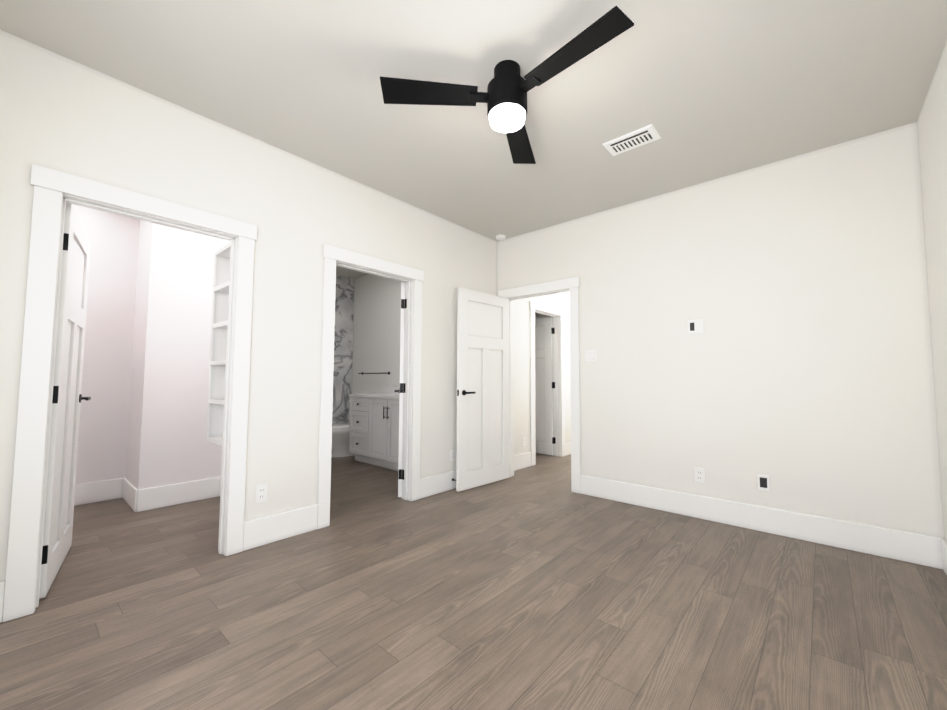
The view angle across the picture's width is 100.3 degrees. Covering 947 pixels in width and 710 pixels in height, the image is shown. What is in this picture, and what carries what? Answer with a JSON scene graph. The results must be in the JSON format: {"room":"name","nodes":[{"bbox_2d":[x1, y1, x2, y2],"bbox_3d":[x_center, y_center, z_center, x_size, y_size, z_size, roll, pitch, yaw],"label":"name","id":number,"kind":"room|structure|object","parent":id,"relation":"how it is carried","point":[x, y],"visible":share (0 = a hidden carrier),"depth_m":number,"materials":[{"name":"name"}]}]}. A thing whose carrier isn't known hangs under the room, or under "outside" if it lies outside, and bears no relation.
{"room":"empty bedroom","nodes":[
{"label":"empty bedroom","id":0,"kind":"room"},
{"bbox_2d":[67,203,139,483],"bbox_3d":[-3.636,-0.072,3.386,0.120,2.740,1.080,-3,-5,41],"label":"wall","id":1,"kind":"structure","parent":0,"point":[106,377],"depth_m":3.62,"materials":[{"name":"paint"}]},
{"bbox_2d":[126,220,230,502],"bbox_3d":[-2.845,-0.043,3.822,0.730,2.740,0.620,-3,-5,41],"label":"wall block","id":2,"kind":"object","parent":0,"point":[168,443],"visible":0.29,"depth_m":3.52,"materials":[{"name":"paint"}]},
{"bbox_2d":[0,30,570,581],"bbox_3d":[-0.250,-0.015,4.115,0.120,2.740,6.890,-3,-5,41],"label":"wall","id":3,"kind":"structure","parent":0,"point":[58,112],"depth_m":2.70,"materials":[{"name":"paint"}]},
{"bbox_2d":[39,203,90,598],"bbox_3d":[-2.376,0.223,2.335,0.809,2.016,0.226,-3,-5,41],"label":"closet door","id":4,"kind":"structure","parent":3,"relation":"in","point":[68,398],"depth_m":2.26,"materials":[{"name":"paint"}]},
{"bbox_2d":[2,164,256,621],"bbox_3d":[-1.857,0.172,2.274,0.168,2.135,1.015,-3,-5,41],"label":"trim","id":5,"kind":"structure","parent":3,"relation":"attached to","point":[55,192],"depth_m":1.96,"materials":[{"name":"paint"}]},
{"bbox_2d":[255,483,267,502],"bbox_3d":[-1.415,0.924,2.641,0.007,0.116,0.072,-3,-5,41],"label":"electrical outlet plate","id":6,"kind":"object","parent":3,"relation":"attached to","point":[261,492],"visible":1,"depth_m":2.64,"materials":[{"name":"plastic"}]},
{"bbox_2d":[317,244,423,528],"bbox_3d":[-0.874,0.242,3.391,0.168,2.135,1.010,-3,-5,41],"label":"door frame","id":7,"kind":"structure","parent":3,"relation":"attached to","point":[412,279],"depth_m":3.45,"materials":[{"name":"paint"}]},
{"bbox_2d":[395,282,406,496],"bbox_3d":[-0.733,0.335,4.096,0.671,2.016,0.518,-3,-5,41],"label":"bathroom door","id":8,"kind":"structure","parent":3,"relation":"in","point":[401,390],"depth_m":3.72,"materials":[{"name":"paint"}]},
{"bbox_2d":[450,449,454,461],"bbox_3d":[-0.213,1.016,4.004,0.007,0.116,0.072,-3,-5,41],"label":"electrical outlet plate","id":9,"kind":"object","parent":3,"relation":"attached to","point":[452,454],"visible":1,"depth_m":4.00,"materials":[{"name":"plastic"}]},
{"bbox_2d":[535,317,555,454],"bbox_3d":[0.896,0.454,5.982,0.720,2.016,0.143,-3,-5,41],"label":"hall door","id":10,"kind":"structure","parent":3,"relation":"in","point":[544,387],"depth_m":5.85,"materials":[{"name":"paint"}]},
{"bbox_2d":[529,300,565,465],"bbox_3d":[0.984,0.376,5.499,0.168,2.135,0.914,-3,-5,41],"label":"door frame","id":11,"kind":"structure","parent":3,"relation":"attached to","point":[556,314],"depth_m":5.70,"materials":[{"name":"paint"}]},
{"bbox_2d":[332,275,353,423],"bbox_3d":[-2.670,0.068,5.662,0.100,2.740,2.040,-3,-5,41],"label":"wall","id":12,"kind":"structure","parent":0,"point":[343,343],"depth_m":6.28,"materials":[{"name":"grey stone"}]},
{"bbox_2d":[352,274,403,393],"bbox_3d":[-0.932,0.070,5.571,2.830,2.740,0.120,-3,-5,41],"label":"wall","id":13,"kind":"structure","parent":0,"point":[376,323],"depth_m":6.00,"materials":[{"name":"paint"}]},
{"bbox_2d":[358,372,389,374],"bbox_3d":[-1.501,0.274,5.935,0.724,0.044,0.068,-3,-5,41],"label":"towel rail","id":14,"kind":"object","parent":13,"relation":"attached to","point":[362,373],"visible":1,"depth_m":5.85,"materials":[{"name":"black metal"}]},
{"bbox_2d":[0,451,946,709],"bbox_3d":[-0.060,1.393,3.859,6.540,0.100,6.890,-3,-5,41],"label":"floor","id":15,"kind":"structure","parent":0,"point":[540,585],"depth_m":1.87,"materials":[{"name":"brown wood"}]},
{"bbox_2d":[331,400,354,456],"bbox_3d":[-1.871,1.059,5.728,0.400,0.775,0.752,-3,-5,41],"label":"bathtub","id":16,"kind":"object","parent":15,"relation":"on","point":[340,438],"visible":0.38,"depth_m":5.56,"materials":[{"name":"ceramic"}]},
{"bbox_2d":[349,386,399,470],"bbox_3d":[-1.031,0.916,5.116,1.244,0.995,0.605,-3,-5,41],"label":"vanity cabinet","id":17,"kind":"object","parent":15,"relation":"on","point":[374,430],"visible":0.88,"depth_m":4.97,"materials":[{"name":"paint"}]},
{"bbox_2d":[0,0,946,277],"bbox_3d":[-0.049,-1.452,4.029,6.540,0.120,6.890,-3,-5,41],"label":"ceiling","id":18,"kind":"structure","parent":0,"point":[708,90],"depth_m":2.15,"materials":[{"name":"paint"}]},
{"bbox_2d":[496,234,505,239],"bbox_3d":[0.312,-1.342,4.525,0.110,0.036,0.110,-3,-5,41],"label":"smoke detector","id":19,"kind":"object","parent":18,"relation":"attached to","point":[500,237],"visible":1,"depth_m":4.49,"materials":[{"name":"plastic"}]},
{"bbox_2d":[380,5,633,163],"bbox_3d":[0.265,-1.361,2.071,1.161,0.292,1.138,-3,-5,41],"label":"fan","id":20,"kind":"object","parent":18,"relation":"hanging from","point":[504,96],"visible":1,"depth_m":2.00,"materials":[{"name":"black metal"}]},
{"bbox_2d":[602,124,660,155],"bbox_3d":[1.081,-1.461,2.708,0.330,0.009,0.196,-3,-5,41],"label":"ceiling vent","id":21,"kind":"object","parent":18,"relation":"in","point":[633,139],"visible":1,"depth_m":2.69,"materials":[{"name":"plastic"}]},
{"bbox_2d":[535,313,550,317],"bbox_3d":[0.923,0.198,7.585,2.950,2.740,0.120,-3,-5,41],"label":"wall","id":22,"kind":"structure","parent":0,"point":[537,315],"depth_m":7.29,"materials":[{"name":"paint"}]},
{"bbox_2d":[497,122,943,537],"bbox_3d":[1.617,-0.042,3.520,3.470,2.740,0.120,-3,-5,41],"label":"wall","id":23,"kind":"structure","parent":0,"point":[799,371],"depth_m":2.93,"materials":[{"name":"paint"}]},
{"bbox_2d":[0,442,946,622],"bbox_3d":[-0.022,1.252,3.835,6.200,0.180,6.650,-3,-5,41],"label":"baseboard","id":24,"kind":"structure","parent":23,"relation":"attached to","point":[921,549],"depth_m":2.96,"materials":[{"name":"paint"}]},
{"bbox_2d":[456,287,509,491],"bbox_3d":[0.122,0.346,4.228,0.145,2.016,0.821,-3,-5,41],"label":"bedroom door","id":25,"kind":"structure","parent":23,"relation":"in","point":[483,401],"depth_m":4.16,"materials":[{"name":"paint"}]},
{"bbox_2d":[498,277,580,493],"bbox_3d":[0.722,0.303,4.287,1.014,2.135,0.168,-3,-5,41],"label":"door frame","id":26,"kind":"structure","parent":23,"relation":"attached to","point":[571,286],"depth_m":3.98,"materials":[{"name":"paint"}]},
{"bbox_2d":[585,349,596,361],"bbox_3d":[1.142,0.005,3.850,0.116,0.116,0.008,-3,-5,41],"label":"switch plate","id":27,"kind":"object","parent":23,"relation":"attached to","point":[590,355],"visible":1,"depth_m":3.85,"materials":[{"name":"plastic"}]},
{"bbox_2d":[687,319,703,333],"bbox_3d":[1.829,-0.235,3.260,0.116,0.116,0.008,-3,-5,41],"label":"outlet plate","id":28,"kind":"object","parent":23,"relation":"attached to","point":[695,326],"visible":1,"depth_m":3.26,"materials":[{"name":"plastic"}]},
{"bbox_2d":[694,467,704,482],"bbox_3d":[1.823,0.971,3.190,0.072,0.116,0.007,-3,-5,41],"label":"outlet","id":29,"kind":"object","parent":23,"relation":"attached to","point":[699,475],"visible":1,"depth_m":3.19,"materials":[{"name":"plastic"}]},
{"bbox_2d":[757,474,769,491],"bbox_3d":[2.138,0.940,2.915,0.072,0.116,0.006,-3,-5,41],"label":"outlet","id":30,"kind":"object","parent":23,"relation":"attached to","point":[763,481],"visible":1,"depth_m":2.91,"materials":[{"name":"plastic"}]},
{"bbox_2d":[917,41,946,541],"bbox_3d":[1.458,-0.205,0.808,0.120,2.740,4.170,-3,-5,41],"label":"wall","id":31,"kind":"structure","parent":0,"point":[932,129],"depth_m":2.23,"materials":[{"name":"paint"}]},
{"bbox_3d":[-2.374,-0.034,3.934,2.830,2.740,0.170,-3,-5,41],"label":"wall","id":32,"kind":"structure","parent":0,"visible":0},
{"bbox_2d":[206,242,230,445],"bbox_3d":[-1.703,-0.078,2.991,0.545,1.452,0.354,-3,-5,41],"label":"shelving unit","id":33,"kind":"object","parent":32,"relation":"attached to","point":[217,363],"visible":0.29,"depth_m":3.05,"materials":[{"name":"paint"}]}
]}

